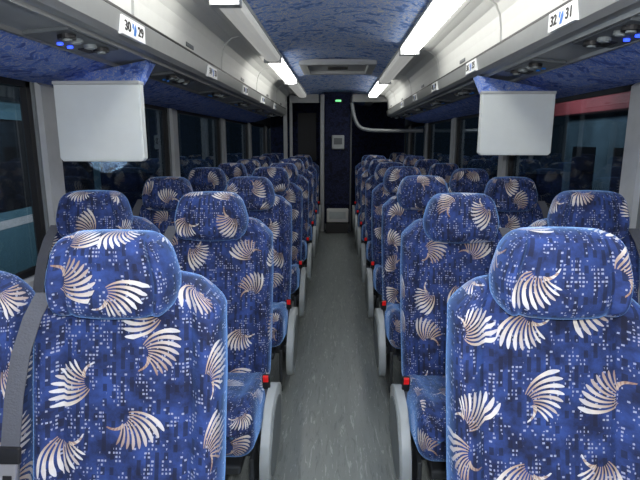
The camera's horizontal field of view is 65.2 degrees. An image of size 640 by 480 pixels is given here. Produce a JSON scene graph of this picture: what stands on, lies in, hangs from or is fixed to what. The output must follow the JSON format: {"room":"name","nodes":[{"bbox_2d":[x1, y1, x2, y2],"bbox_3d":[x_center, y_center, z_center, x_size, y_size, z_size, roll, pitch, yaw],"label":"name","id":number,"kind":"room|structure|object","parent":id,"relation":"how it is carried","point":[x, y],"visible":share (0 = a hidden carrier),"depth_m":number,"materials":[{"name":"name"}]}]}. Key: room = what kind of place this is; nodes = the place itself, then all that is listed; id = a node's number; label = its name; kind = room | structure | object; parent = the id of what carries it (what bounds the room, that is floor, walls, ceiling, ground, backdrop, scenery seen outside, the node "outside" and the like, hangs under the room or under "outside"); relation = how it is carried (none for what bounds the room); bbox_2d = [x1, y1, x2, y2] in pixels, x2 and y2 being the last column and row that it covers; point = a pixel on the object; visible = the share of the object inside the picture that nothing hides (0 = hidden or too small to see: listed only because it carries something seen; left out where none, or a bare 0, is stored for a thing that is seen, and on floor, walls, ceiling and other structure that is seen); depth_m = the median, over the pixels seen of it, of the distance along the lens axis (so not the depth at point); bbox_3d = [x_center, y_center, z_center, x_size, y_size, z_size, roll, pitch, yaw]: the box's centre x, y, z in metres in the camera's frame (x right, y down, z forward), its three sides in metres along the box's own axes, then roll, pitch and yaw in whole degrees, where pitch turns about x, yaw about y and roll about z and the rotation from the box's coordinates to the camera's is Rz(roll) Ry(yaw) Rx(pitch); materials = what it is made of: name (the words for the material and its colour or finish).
{"room":"vehicle interior","nodes":[
{"label":"vehicle interior","id":0,"kind":"room"},
{"bbox_2d":[18,82,288,292],"bbox_3d":[-0.832,-0.461,3.916,0.690,2.070,11.400,0,11,2],"label":"wall","id":1,"kind":"structure","parent":0,"point":[267,121],"depth_m":2.15,"materials":[{"name":"black plastic"}]},
{"bbox_2d":[0,76,48,279],"bbox_3d":[-1.230,-0.125,1.365,0.031,0.810,1.540,0,11,2],"label":"window","id":2,"kind":"structure","parent":1,"relation":"in","point":[25,93],"depth_m":2.08,"materials":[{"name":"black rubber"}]},
{"bbox_2d":[34,83,65,225],"bbox_3d":[-1.163,-0.279,2.189,0.025,0.790,0.110,0,11,2],"label":"trim","id":3,"kind":"structure","parent":1,"relation":"attached to","point":[44,93],"depth_m":2.14,"materials":[{"name":"grey plastic"}]},
{"bbox_2d":[22,26,117,54],"bbox_3d":[-0.780,-0.629,1.595,0.136,0.036,0.340,0,11,2],"label":"light panel","id":4,"kind":"object","parent":1,"relation":"attached to","point":[61,36],"visible":0.98,"depth_m":1.53,"materials":[{"name":"plastic"}]},
{"bbox_2d":[52,60,155,160],"bbox_3d":[-0.863,-0.531,2.055,0.343,0.401,0.222,0,11,2],"label":"monitor","id":5,"kind":"object","parent":1,"relation":"hanging from","point":[100,114],"visible":0.98,"depth_m":1.96,"materials":[{"name":"plastic"}]},
{"bbox_2d":[109,0,130,13],"bbox_3d":[-0.876,-0.716,1.056,0.639,0.320,1.346,0,11,2],"label":"bin","id":6,"kind":"object","parent":1,"relation":"attached to","point":[124,4],"visible":0.02,"depth_m":1.65,"materials":[{"name":"plastic"}]},
{"bbox_2d":[118,14,145,43],"bbox_3d":[-0.633,-0.708,1.687,0.017,0.058,0.190,0,11,2],"label":"number sign","id":7,"kind":"object","parent":1,"relation":"attached to","point":[128,28],"visible":1,"depth_m":1.67,"materials":[{"name":"white plastic"}]},
{"bbox_2d":[0,30,267,122],"bbox_3d":[-1.002,-0.789,2.504,0.320,0.103,8.750,0,11,2],"label":"overhead panel","id":8,"kind":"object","parent":1,"relation":"attached to","point":[21,58],"depth_m":1.94,"materials":[{"name":"fabric"}]},
{"bbox_2d":[0,0,282,117],"bbox_3d":[-0.744,-0.829,2.488,0.195,0.039,8.750,0,11,2],"label":"trim","id":9,"kind":"structure","parent":1,"relation":"attached to","point":[11,15],"depth_m":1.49,"materials":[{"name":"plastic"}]},
{"bbox_2d":[29,0,285,115],"bbox_3d":[-0.627,-0.868,2.476,0.050,0.083,8.750,0,11,2],"label":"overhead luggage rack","id":10,"kind":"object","parent":1,"relation":"attached to","point":[100,16],"depth_m":1.84,"materials":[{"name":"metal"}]},
{"bbox_2d":[144,104,170,176],"bbox_3d":[-1.173,-0.454,3.011,0.031,0.810,1.540,0,11,2],"label":"window","id":11,"kind":"structure","parent":1,"relation":"in","point":[163,109],"depth_m":3.71,"materials":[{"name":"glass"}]},
{"bbox_2d":[149,71,194,84],"bbox_3d":[-0.748,-0.817,2.536,0.136,0.036,0.340,0,11,2],"label":"light panel","id":12,"kind":"object","parent":1,"relation":"attached to","point":[170,77],"visible":0.97,"depth_m":2.46,"materials":[{"name":"plastic"}]},
{"bbox_2d":[169,108,179,176],"bbox_3d":[-1.106,-0.608,3.835,0.025,0.790,0.110,0,11,2],"label":"trim","id":13,"kind":"structure","parent":1,"relation":"attached to","point":[172,112],"depth_m":3.78,"materials":[{"name":"grey plastic"}]},
{"bbox_2d":[131,0,237,68],"bbox_3d":[-0.830,-0.980,2.379,0.639,0.320,1.346,0,11,2],"label":"bin","id":14,"kind":"object","parent":1,"relation":"attached to","point":[194,24],"visible":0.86,"depth_m":2.31,"materials":[{"name":"plastic"}]},
{"bbox_2d":[103,0,285,108],"bbox_3d":[-0.635,-0.913,2.467,0.053,0.008,8.750,0,11,2],"label":"trim","id":15,"kind":"structure","parent":1,"relation":"attached to","point":[107,1],"depth_m":2.07,"materials":[{"name":"plastic"}]},
{"bbox_2d":[175,109,220,165],"bbox_3d":[-1.115,-0.783,4.658,0.031,0.810,1.540,0,11,2],"label":"window","id":16,"kind":"structure","parent":1,"relation":"in","point":[178,111],"depth_m":5.31,"materials":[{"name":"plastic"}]},
{"bbox_2d":[206,65,216,79],"bbox_3d":[-0.596,-0.922,2.755,0.017,0.058,0.190,0,11,2],"label":"number sign","id":17,"kind":"object","parent":1,"relation":"attached to","point":[211,72],"visible":0.99,"depth_m":2.73,"materials":[{"name":"white"}]},
{"bbox_2d":[199,90,229,98],"bbox_3d":[-0.717,-0.993,3.418,0.136,0.036,0.340,0,11,2],"label":"light panel","id":18,"kind":"object","parent":1,"relation":"attached to","point":[213,93],"visible":0.97,"depth_m":3.32,"materials":[{"name":"plastic"}]},
{"bbox_2d":[221,118,226,162],"bbox_3d":[-1.049,-0.937,5.481,0.025,0.790,0.110,0,11,2],"label":"trim","id":19,"kind":"structure","parent":1,"relation":"attached to","point":[223,127],"depth_m":5.43,"materials":[{"name":"grey plastic"}]},
{"bbox_2d":[225,119,247,158],"bbox_3d":[-1.058,-1.112,6.304,0.031,0.810,1.540,0,11,2],"label":"window","id":20,"kind":"structure","parent":1,"relation":"in","point":[226,120],"depth_m":6.98,"materials":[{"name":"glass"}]},
{"bbox_2d":[221,36,268,89],"bbox_3d":[-0.784,-1.244,3.702,0.639,0.320,1.346,0,11,2],"label":"bin","id":21,"kind":"object","parent":1,"relation":"attached to","point":[238,60],"visible":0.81,"depth_m":3.50,"materials":[{"name":"plastic"}]},
{"bbox_2d":[205,0,296,95],"bbox_3d":[-0.417,-1.390,3.716,0.160,0.050,11.400,0,11,2],"label":"trim","id":22,"kind":"structure","parent":1,"relation":"attached to","point":[218,11],"depth_m":3.09,"materials":[{"name":"plastic"}]},
{"bbox_2d":[256,68,284,101],"bbox_3d":[-0.738,-1.509,5.025,0.639,0.320,1.346,0,11,2],"label":"bin","id":23,"kind":"object","parent":1,"relation":"attached to","point":[268,83],"visible":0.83,"depth_m":4.87,"materials":[{"name":"plastic"}]},
{"bbox_2d":[275,85,292,107],"bbox_3d":[-0.697,-1.747,6.216,0.639,0.320,1.076,0,11,2],"label":"bin","id":24,"kind":"object","parent":1,"relation":"attached to","point":[282,92],"visible":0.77,"depth_m":6.11,"materials":[{"name":"plastic"}]},
{"bbox_2d":[283,94,318,158],"bbox_3d":[-0.260,-1.433,7.069,0.470,1.240,0.400,0,11,2],"label":"trim","id":25,"kind":"structure","parent":1,"relation":"attached to","point":[311,98],"depth_m":7.12,"materials":[{"name":"grey plastic"}]},
{"bbox_2d":[295,103,319,166],"bbox_3d":[-0.193,-1.792,8.536,0.440,1.070,0.060,0,11,2],"label":"wall","id":26,"kind":"structure","parent":0,"point":[307,114],"depth_m":8.50,"materials":[{"name":"carpet"}]},
{"bbox_2d":[228,212,441,479],"bbox_3d":[0.133,0.590,4.093,2.620,0.060,11.400,0,11,2],"label":"floor","id":27,"kind":"structure","parent":0,"point":[335,418],"depth_m":2.76,"materials":[{"name":"plastic"}]},
{"bbox_2d":[0,271,34,479],"bbox_3d":[-0.947,0.581,1.053,0.465,1.148,0.692,0,11,2],"label":"seat","id":28,"kind":"object","parent":27,"relation":"on","point":[16,295],"visible":0.53,"depth_m":1.20,"materials":[{"name":"fabric"}]},
{"bbox_2d":[33,190,160,292],"bbox_3d":[-0.916,0.404,1.935,0.465,1.149,0.692,0,11,2],"label":"seat","id":29,"kind":"object","parent":27,"relation":"on","point":[80,210],"visible":0.26,"depth_m":1.99,"materials":[{"name":"fabric"}]},
{"bbox_2d":[0,229,227,479],"bbox_3d":[-0.443,0.584,1.036,0.511,1.148,0.692,0,11,2],"label":"seat","id":30,"kind":"object","parent":27,"relation":"on","point":[130,349],"visible":1,"depth_m":1.15,"materials":[{"name":"fabric"}]},
{"bbox_2d":[132,176,192,234],"bbox_3d":[-0.886,0.232,2.818,0.465,1.141,0.692,0,11,2],"label":"seat","id":31,"kind":"object","parent":27,"relation":"on","point":[161,196],"visible":0.27,"depth_m":2.88,"materials":[{"name":"fabric"}]},
{"bbox_2d":[188,167,227,191],"bbox_3d":[-0.855,0.052,3.699,0.465,1.148,0.692,0,11,2],"label":"seat","id":32,"kind":"object","parent":27,"relation":"on","point":[200,178],"visible":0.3,"depth_m":3.75,"materials":[{"name":"fabric"}]},
{"bbox_2d":[164,191,281,479],"bbox_3d":[-0.412,0.409,1.918,0.511,1.146,0.692,0,11,2],"label":"seat","id":33,"kind":"object","parent":27,"relation":"on","point":[213,236],"visible":0.64,"depth_m":2.01,"materials":[{"name":"fabric"}]},
{"bbox_2d":[226,372,265,456],"bbox_3d":[-0.429,0.633,1.866,0.440,0.264,0.500,0,11,2],"label":"seat cushion","id":34,"kind":"object","parent":33,"relation":"on","point":[246,391],"depth_m":1.68,"materials":[{"name":"fabric"}]},
{"bbox_2d":[218,163,251,181],"bbox_3d":[-0.825,-0.121,4.582,0.465,1.141,0.692,0,11,2],"label":"seat","id":35,"kind":"object","parent":27,"relation":"on","point":[231,170],"visible":0.15,"depth_m":4.63,"materials":[{"name":"fabric"}]},
{"bbox_2d":[237,159,260,174],"bbox_3d":[-0.794,-0.297,5.464,0.465,1.142,0.692,0,11,2],"label":"seat","id":36,"kind":"object","parent":27,"relation":"on","point":[251,165],"visible":0.16,"depth_m":5.52,"materials":[{"name":"fabric"}]},
{"bbox_2d":[225,176,297,390],"bbox_3d":[-0.382,0.234,2.801,0.511,1.143,0.692,0,11,2],"label":"seat","id":37,"kind":"object","parent":27,"relation":"on","point":[259,197],"visible":0.48,"depth_m":2.86,"materials":[{"name":"fabric"}]},
{"bbox_2d":[272,301,287,346],"bbox_3d":[-0.399,0.457,2.748,0.440,0.264,0.500,0,11,2],"label":"seat cushion","id":38,"kind":"object","parent":37,"relation":"on","point":[280,308],"depth_m":2.55,"materials":[{"name":"fabric"}]},
{"bbox_2d":[251,156,271,166],"bbox_3d":[-0.763,-0.476,6.345,0.465,1.148,0.692,0,11,2],"label":"seat","id":39,"kind":"object","parent":27,"relation":"on","point":[265,161],"visible":0.14,"depth_m":6.40,"materials":[{"name":"fabric"}]},
{"bbox_2d":[252,167,306,317],"bbox_3d":[-0.351,0.054,3.682,0.511,1.152,0.692,0,11,2],"label":"seat","id":40,"kind":"object","parent":27,"relation":"on","point":[278,176],"visible":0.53,"depth_m":3.74,"materials":[{"name":"fabric"}]},
{"bbox_2d":[291,264,299,293],"bbox_3d":[-0.368,0.281,3.630,0.440,0.264,0.500,0,11,2],"label":"seat cushion","id":41,"kind":"object","parent":40,"relation":"on","point":[295,272],"depth_m":3.42,"materials":[{"name":"fabric"}]},
{"bbox_2d":[269,163,312,281],"bbox_3d":[-0.321,-0.117,4.565,0.511,1.141,0.692,0,11,2],"label":"seat","id":42,"kind":"object","parent":27,"relation":"on","point":[299,180],"visible":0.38,"depth_m":4.63,"materials":[{"name":"fabric"}]},
{"bbox_2d":[301,240,307,260],"bbox_3d":[-0.337,0.104,4.512,0.440,0.264,0.500,0,11,2],"label":"seat cushion","id":43,"kind":"object","parent":42,"relation":"on","point":[304,256],"depth_m":4.31,"materials":[{"name":"fabric"}]},
{"bbox_2d":[280,158,316,258],"bbox_3d":[-0.290,-0.298,5.446,0.511,1.150,0.692,0,11,2],"label":"seat","id":44,"kind":"object","parent":27,"relation":"on","point":[312,230],"visible":0.3,"depth_m":5.51,"materials":[{"name":"fabric"}]},
{"bbox_2d":[288,156,319,241],"bbox_3d":[-0.259,-0.472,6.329,0.511,1.147,0.692,0,11,2],"label":"seat","id":45,"kind":"object","parent":27,"relation":"on","point":[316,217],"visible":0.29,"depth_m":6.41,"materials":[{"name":"fabric"}]},
{"bbox_2d":[295,155,321,228],"bbox_3d":[-0.229,-0.646,7.211,0.511,1.141,0.692,0,11,2],"label":"seat","id":46,"kind":"object","parent":27,"relation":"on","point":[318,206],"visible":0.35,"depth_m":7.28,"materials":[{"name":"fabric"}]},
{"bbox_2d":[326,208,347,232],"bbox_3d":[0.254,-0.286,7.403,0.330,0.360,0.120,0,11,2],"label":"waste bin","id":47,"kind":"object","parent":27,"relation":"on","point":[337,218],"visible":1,"depth_m":7.35,"materials":[{"name":"plastic"}]},
{"bbox_2d":[352,155,371,229],"bbox_3d":[0.717,-0.640,7.180,0.512,1.141,0.692,0,11,2],"label":"seat","id":48,"kind":"object","parent":27,"relation":"on","point":[355,206],"visible":0.19,"depth_m":7.26,"materials":[{"name":"fabric"}]},
{"bbox_2d":[354,155,385,241],"bbox_3d":[0.687,-0.472,6.296,0.512,1.158,0.692,0,11,2],"label":"seat","id":49,"kind":"object","parent":27,"relation":"on","point":[357,217],"visible":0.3,"depth_m":6.36,"materials":[{"name":"fabric"}]},
{"bbox_2d":[356,159,392,258],"bbox_3d":[0.656,-0.290,5.415,0.512,1.147,0.692,0,11,2],"label":"seat","id":50,"kind":"object","parent":27,"relation":"on","point":[360,234],"visible":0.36,"depth_m":5.48,"materials":[{"name":"fabric"}]},
{"bbox_2d":[360,162,403,282],"bbox_3d":[0.625,-0.116,4.532,0.512,1.150,0.692,0,11,2],"label":"seat","id":51,"kind":"object","parent":27,"relation":"on","point":[377,178],"visible":0.34,"depth_m":4.60,"materials":[{"name":"fabric"}]},
{"bbox_2d":[366,241,371,261],"bbox_3d":[0.636,0.111,4.479,0.440,0.264,0.500,0,11,2],"label":"seat cushion","id":52,"kind":"object","parent":51,"relation":"on","point":[368,243],"depth_m":4.27,"materials":[{"name":"fabric"}]},
{"bbox_2d":[365,166,420,317],"bbox_3d":[0.595,0.057,3.650,0.512,1.157,0.692,0,11,2],"label":"seat","id":53,"kind":"object","parent":27,"relation":"on","point":[393,176],"visible":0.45,"depth_m":3.71,"materials":[{"name":"fabric"}]},
{"bbox_2d":[373,264,381,294],"bbox_3d":[0.606,0.287,3.597,0.440,0.264,0.500,0,11,2],"label":"seat cushion","id":54,"kind":"object","parent":53,"relation":"on","point":[377,268],"depth_m":3.41,"materials":[{"name":"fabric"}]},
{"bbox_2d":[374,175,448,392],"bbox_3d":[0.564,0.236,2.768,0.512,1.151,0.692,0,11,2],"label":"seat","id":55,"kind":"object","parent":27,"relation":"on","point":[414,192],"visible":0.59,"depth_m":2.83,"materials":[{"name":"fabric"}]},
{"bbox_2d":[384,302,400,348],"bbox_3d":[0.575,0.464,2.715,0.440,0.264,0.500,0,11,2],"label":"seat cushion","id":56,"kind":"object","parent":55,"relation":"on","point":[392,331],"depth_m":2.54,"materials":[{"name":"fabric"}]},
{"bbox_2d":[403,156,424,166],"bbox_3d":[1.208,-0.467,6.279,0.465,1.155,0.692,0,11,2],"label":"seat","id":57,"kind":"object","parent":27,"relation":"on","point":[409,160],"visible":0.07,"depth_m":6.33,"materials":[{"name":"fabric"}]},
{"bbox_2d":[414,159,438,174],"bbox_3d":[1.177,-0.286,5.398,0.465,1.146,0.692,0,11,2],"label":"seat","id":58,"kind":"object","parent":27,"relation":"on","point":[423,165],"visible":0.09,"depth_m":5.45,"materials":[{"name":"fabric"}]},
{"bbox_2d":[428,163,458,182],"bbox_3d":[1.147,-0.108,4.516,0.465,1.142,0.692,0,11,2],"label":"seat","id":59,"kind":"object","parent":27,"relation":"on","point":[444,170],"visible":0.21,"depth_m":4.57,"materials":[{"name":"fabric"}]},
{"bbox_2d":[390,193,510,479],"bbox_3d":[0.533,0.416,1.887,0.512,1.144,0.692,0,11,2],"label":"seat","id":60,"kind":"object","parent":27,"relation":"on","point":[457,237],"visible":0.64,"depth_m":1.99,"materials":[{"name":"fabric"}]},
{"bbox_2d":[406,374,445,461],"bbox_3d":[0.544,0.640,1.833,0.440,0.264,0.500,0,11,2],"label":"seat cushion","id":61,"kind":"object","parent":60,"relation":"on","point":[425,393],"depth_m":1.67,"materials":[{"name":"fabric"}]},
{"bbox_2d":[446,168,488,193],"bbox_3d":[1.116,0.068,3.634,0.465,1.143,0.692,0,11,2],"label":"seat","id":62,"kind":"object","parent":27,"relation":"on","point":[464,180],"visible":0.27,"depth_m":3.69,"materials":[{"name":"fabric"}]},
{"bbox_2d":[484,177,548,229],"bbox_3d":[1.085,0.243,2.752,0.465,1.145,0.692,0,11,2],"label":"seat","id":63,"kind":"object","parent":27,"relation":"on","point":[515,199],"visible":0.25,"depth_m":2.81,"materials":[{"name":"fabric"}]},
{"bbox_2d":[446,227,639,479],"bbox_3d":[0.492,0.585,1.004,0.495,1.160,0.696,0,11,2],"label":"seat","id":64,"kind":"object","parent":27,"relation":"on","point":[543,347],"visible":1,"depth_m":1.12,"materials":[{"name":"fabric"}]},
{"bbox_2d":[528,190,639,303],"bbox_3d":[1.055,0.414,1.869,0.465,1.155,0.692,0,11,2],"label":"seat","id":65,"kind":"object","parent":27,"relation":"on","point":[607,211],"visible":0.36,"depth_m":1.93,"materials":[{"name":"fabric"}]},
{"bbox_2d":[320,92,351,231],"bbox_3d":[0.249,-1.223,7.856,0.458,2.020,1.105,0,11,2],"label":"wall","id":66,"kind":"structure","parent":0,"point":[327,97],"depth_m":7.28,"materials":[{"name":"carpet"}]},
{"bbox_2d":[324,104,349,230],"bbox_3d":[0.249,-1.042,7.334,0.365,1.830,0.040,0,11,2],"label":"door","id":67,"kind":"structure","parent":66,"relation":"in","point":[337,116],"depth_m":7.29,"materials":[{"name":"fabric"}]},
{"bbox_2d":[332,135,343,148],"bbox_3d":[0.261,-1.412,7.220,0.180,0.200,0.047,0,11,2],"label":"vent","id":68,"kind":"object","parent":67,"relation":"attached to","point":[337,140],"visible":1,"depth_m":7.20,"materials":[{"name":"white plastic"}]},
{"bbox_2d":[270,103,404,211],"bbox_3d":[0.326,-1.557,9.453,2.500,2.050,0.040,0,11,2],"label":"wall","id":69,"kind":"structure","parent":0,"point":[375,116],"depth_m":9.35,"materials":[{"name":"carpet"}]},
{"bbox_2d":[246,0,429,105],"bbox_3d":[0.133,-1.419,3.691,0.940,0.092,11.400,0,11,2],"label":"ceiling","id":70,"kind":"structure","parent":0,"point":[300,30],"depth_m":3.12,"materials":[{"name":"fabric"}]},
{"bbox_2d":[209,0,240,6],"bbox_3d":[-0.432,-0.892,1.418,0.128,0.062,1.500,0,11,2],"label":"ceiling light","id":71,"kind":"object","parent":70,"relation":"attached to","point":[213,3],"visible":1,"depth_m":2.13,"materials":[{"name":"white plastic"}]},
{"bbox_2d":[212,0,280,62],"bbox_3d":[-0.379,-1.196,2.937,0.128,0.062,1.600,0,11,2],"label":"ceiling light","id":72,"kind":"object","parent":70,"relation":"attached to","point":[243,17],"visible":0.88,"depth_m":2.67,"materials":[{"name":"white plastic"}]},
{"bbox_2d":[269,54,296,84],"bbox_3d":[-0.327,-1.499,4.456,0.128,0.062,1.500,0,11,2],"label":"ceiling light","id":73,"kind":"object","parent":70,"relation":"attached to","point":[284,71],"visible":0.78,"depth_m":4.34,"materials":[{"name":"white plastic"}]},
{"bbox_2d":[288,79,306,97],"bbox_3d":[-0.272,-1.813,6.024,0.128,0.062,1.700,0,11,2],"label":"ceiling light","id":74,"kind":"object","parent":70,"relation":"attached to","point":[298,89],"visible":0.79,"depth_m":5.94,"materials":[{"name":"white plastic"}]},
{"bbox_2d":[299,59,376,74],"bbox_3d":[0.162,-1.565,4.528,0.660,0.050,0.660,0,11,2],"label":"roof hatch","id":75,"kind":"object","parent":70,"relation":"attached to","point":[310,66],"visible":0.89,"depth_m":4.48,"materials":[{"name":"plastic"}]},
{"bbox_2d":[368,78,390,97],"bbox_3d":[0.697,-1.806,5.992,0.128,0.062,1.700,0,11,2],"label":"ceiling light","id":76,"kind":"object","parent":70,"relation":"attached to","point":[377,88],"visible":0.81,"depth_m":5.87,"materials":[{"name":"white plastic"}]},
{"bbox_2d":[369,82,386,96],"bbox_3d":[0.696,-1.799,5.994,0.113,0.044,1.640,0,11,2],"label":"diffuser","id":77,"kind":"object","parent":76,"relation":"attached to","point":[377,88],"depth_m":5.87,"materials":[{"name":"white plastic"}]},
{"bbox_2d":[379,47,417,83],"bbox_3d":[0.638,-1.463,4.277,0.128,0.062,1.800,0,11,2],"label":"ceiling light","id":78,"kind":"object","parent":70,"relation":"attached to","point":[397,63],"visible":0.76,"depth_m":4.05,"materials":[{"name":"white plastic"}]},
{"bbox_2d":[400,0,464,54],"bbox_3d":[0.560,-1.013,2.023,0.128,0.062,2.800,0,11,2],"label":"ceiling light","id":79,"kind":"object","parent":70,"relation":"attached to","point":[435,14],"visible":1,"depth_m":2.55,"materials":[{"name":"white plastic"}]},
{"bbox_2d":[374,102,639,304],"bbox_3d":[1.097,-0.448,3.852,0.690,2.070,11.400,0,11,2],"label":"wall","id":80,"kind":"structure","parent":0,"point":[407,122],"depth_m":5.31,"materials":[{"name":"black plastic"}]},
{"bbox_2d":[352,94,386,101],"bbox_3d":[0.706,-2.016,7.103,0.490,0.110,0.040,0,11,2],"label":"trim","id":81,"kind":"structure","parent":80,"relation":"attached to","point":[355,97],"depth_m":7.09,"materials":[{"name":"plastic"}]},
{"bbox_2d":[350,102,422,132],"bbox_3d":[0.933,-1.725,7.034,1.033,0.422,0.077,2,11,8],"label":"handrail","id":82,"kind":"object","parent":80,"relation":"attached to","point":[356,122],"depth_m":7.05,"materials":[{"name":"silver metal"}]},
{"bbox_2d":[380,89,394,108],"bbox_3d":[1.148,-1.819,6.576,0.639,0.320,0.916,0,11,2],"label":"bin","id":83,"kind":"object","parent":80,"relation":"attached to","point":[388,94],"visible":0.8,"depth_m":6.53,"materials":[{"name":"plastic"}]},
{"bbox_2d":[387,75,410,104],"bbox_3d":[1.109,-1.597,5.464,0.639,0.320,1.346,0,11,2],"label":"bin","id":84,"kind":"object","parent":80,"relation":"attached to","point":[401,87],"visible":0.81,"depth_m":5.34,"materials":[{"name":"plastic"}]},
{"bbox_2d":[363,0,471,105],"bbox_3d":[0.682,-1.383,3.679,0.160,0.050,11.400,0,11,2],"label":"trim","id":85,"kind":"structure","parent":80,"relation":"attached to","point":[465,3],"depth_m":3.03,"materials":[{"name":"plastic"}]},
{"bbox_2d":[400,50,438,94],"bbox_3d":[1.063,-1.332,4.141,0.639,0.320,1.346,0,11,2],"label":"bin","id":86,"kind":"object","parent":80,"relation":"attached to","point":[424,70],"visible":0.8,"depth_m":3.98,"materials":[{"name":"plastic"}]},
{"bbox_2d":[427,119,450,158],"bbox_3d":[1.491,-1.095,6.219,0.031,0.810,1.540,0,11,2],"label":"window","id":87,"kind":"structure","parent":80,"relation":"in","point":[446,120],"depth_m":6.89,"materials":[{"name":"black glass"}]},
{"bbox_2d":[449,118,455,162],"bbox_3d":[1.425,-0.921,5.399,0.025,0.790,0.110,0,11,2],"label":"trim","id":88,"kind":"structure","parent":80,"relation":"attached to","point":[453,120],"depth_m":5.33,"materials":[{"name":"grey plastic"}]},
{"bbox_2d":[425,0,501,77],"bbox_3d":[1.017,-1.068,2.817,0.639,0.320,1.346,0,11,2],"label":"bin","id":89,"kind":"object","parent":80,"relation":"attached to","point":[478,27],"visible":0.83,"depth_m":2.59,"materials":[{"name":"plastic"}]},
{"bbox_2d":[451,87,478,96],"bbox_3d":[0.953,-0.959,3.245,0.136,0.036,0.340,0,11,2],"label":"light panel","id":90,"kind":"object","parent":80,"relation":"attached to","point":[464,91],"visible":0.94,"depth_m":3.19,"materials":[{"name":"plastic"}]},
{"bbox_2d":[455,113,478,164],"bbox_3d":[1.434,-0.766,4.572,0.031,0.810,1.540,0,11,2],"label":"window frame","id":91,"kind":"structure","parent":80,"relation":"in","point":[473,115],"depth_m":5.25,"materials":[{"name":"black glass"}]},
{"bbox_2d":[466,58,477,74],"bbox_3d":[0.786,-0.897,2.589,0.017,0.058,0.190,0,11,2],"label":"number sign","id":92,"kind":"object","parent":80,"relation":"attached to","point":[471,66],"visible":1,"depth_m":2.57,"materials":[{"name":"white"}]},
{"bbox_2d":[388,0,572,109],"bbox_3d":[0.817,-0.938,2.590,0.053,0.008,9.100,0,11,2],"label":"trim","id":93,"kind":"structure","parent":80,"relation":"attached to","point":[568,1],"depth_m":2.08,"materials":[{"name":"plastic"}]},
{"bbox_2d":[497,155,506,176],"bbox_3d":[1.367,-0.592,3.752,0.025,0.790,0.110,0,11,2],"label":"trim","id":94,"kind":"structure","parent":80,"relation":"attached to","point":[501,171],"depth_m":3.73,"materials":[{"name":"grey plastic"}]},
{"bbox_2d":[387,0,639,116],"bbox_3d":[0.808,-0.893,2.599,0.050,0.083,9.100,0,11,2],"label":"trim","id":95,"kind":"structure","parent":80,"relation":"attached to","point":[536,36],"depth_m":1.86,"materials":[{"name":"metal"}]},
{"bbox_2d":[473,76,556,154],"bbox_3d":[0.964,-0.631,2.533,0.354,0.391,0.222,0,11,2],"label":"monitor","id":96,"kind":"object","parent":80,"relation":"hanging from","point":[515,118],"visible":1,"depth_m":2.44,"materials":[{"name":"plastic"}]},
{"bbox_2d":[390,4,639,118],"bbox_3d":[0.926,-0.852,2.604,0.195,0.039,9.100,0,11,2],"label":"trim","id":97,"kind":"structure","parent":80,"relation":"attached to","point":[570,51],"depth_m":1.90,"materials":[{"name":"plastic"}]},
{"bbox_2d":[405,42,639,122],"bbox_3d":[1.183,-0.809,2.603,0.320,0.103,9.100,0,11,2],"label":"overhead panel","id":98,"kind":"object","parent":80,"relation":"attached to","point":[619,67],"depth_m":2.19,"materials":[{"name":"fabric"}]},
{"bbox_2d":[493,0,567,39],"bbox_3d":[0.971,-0.803,1.494,0.639,0.320,1.346,0,11,2],"label":"bin","id":99,"kind":"object","parent":80,"relation":"attached to","point":[515,14],"visible":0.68,"depth_m":1.93,"materials":[{"name":"plastic"}]},
{"bbox_2d":[505,58,565,75],"bbox_3d":[0.914,-0.739,2.147,0.136,0.036,0.340,0,11,2],"label":"light panel","id":100,"kind":"object","parent":80,"relation":"attached to","point":[536,65],"visible":0.97,"depth_m":2.07,"materials":[{"name":"plastic"}]},
{"bbox_2d":[548,0,578,32],"bbox_3d":[0.750,-0.687,1.541,0.017,0.058,0.190,0,11,2],"label":"number sign","id":101,"kind":"object","parent":80,"relation":"attached to","point":[568,14],"visible":1,"depth_m":1.52,"materials":[{"name":"white plastic"}]},
{"bbox_2d":[507,84,633,176],"bbox_3d":[1.377,-0.437,2.926,0.031,0.810,1.540,0,11,2],"label":"window","id":102,"kind":"structure","parent":80,"relation":"in","point":[627,88],"depth_m":2.53,"materials":[{"name":"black glass"}]},
{"bbox_2d":[572,16,639,48],"bbox_3d":[0.891,-0.606,1.480,0.136,0.036,0.340,0,11,2],"label":"light panel","id":103,"kind":"object","parent":80,"relation":"attached to","point":[627,31],"visible":0.98,"depth_m":1.49,"materials":[{"name":"plastic"}]},
{"bbox_2d":[619,82,639,227],"bbox_3d":[1.310,-0.263,2.106,0.025,0.790,0.110,0,11,2],"label":"trim","id":104,"kind":"structure","parent":80,"relation":"attached to","point":[629,189],"depth_m":2.08,"materials":[{"name":"grey plastic"}]},
{"label":"outside","id":105,"kind":"structure","parent":0,"visible":0},
{"bbox_2d":[100,173,562,210],"bbox_3d":[0.510,-0.339,15.220,60.000,0.100,50.000,0,11,2],"label":"ground","id":106,"kind":"structure","parent":105,"point":[131,185],"depth_m":30.54,"materials":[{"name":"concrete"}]},
{"bbox_2d":[0,100,101,273],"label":"window","id":107,"kind":"structure","parent":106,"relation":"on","point":[18,251],"depth_m":7.74,"materials":[{"name":"glass"}]},
{"bbox_2d":[554,91,630,193],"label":"window","id":108,"kind":"structure","parent":106,"relation":"on","point":[596,126],"depth_m":14.38,"materials":[{"name":"glass"}]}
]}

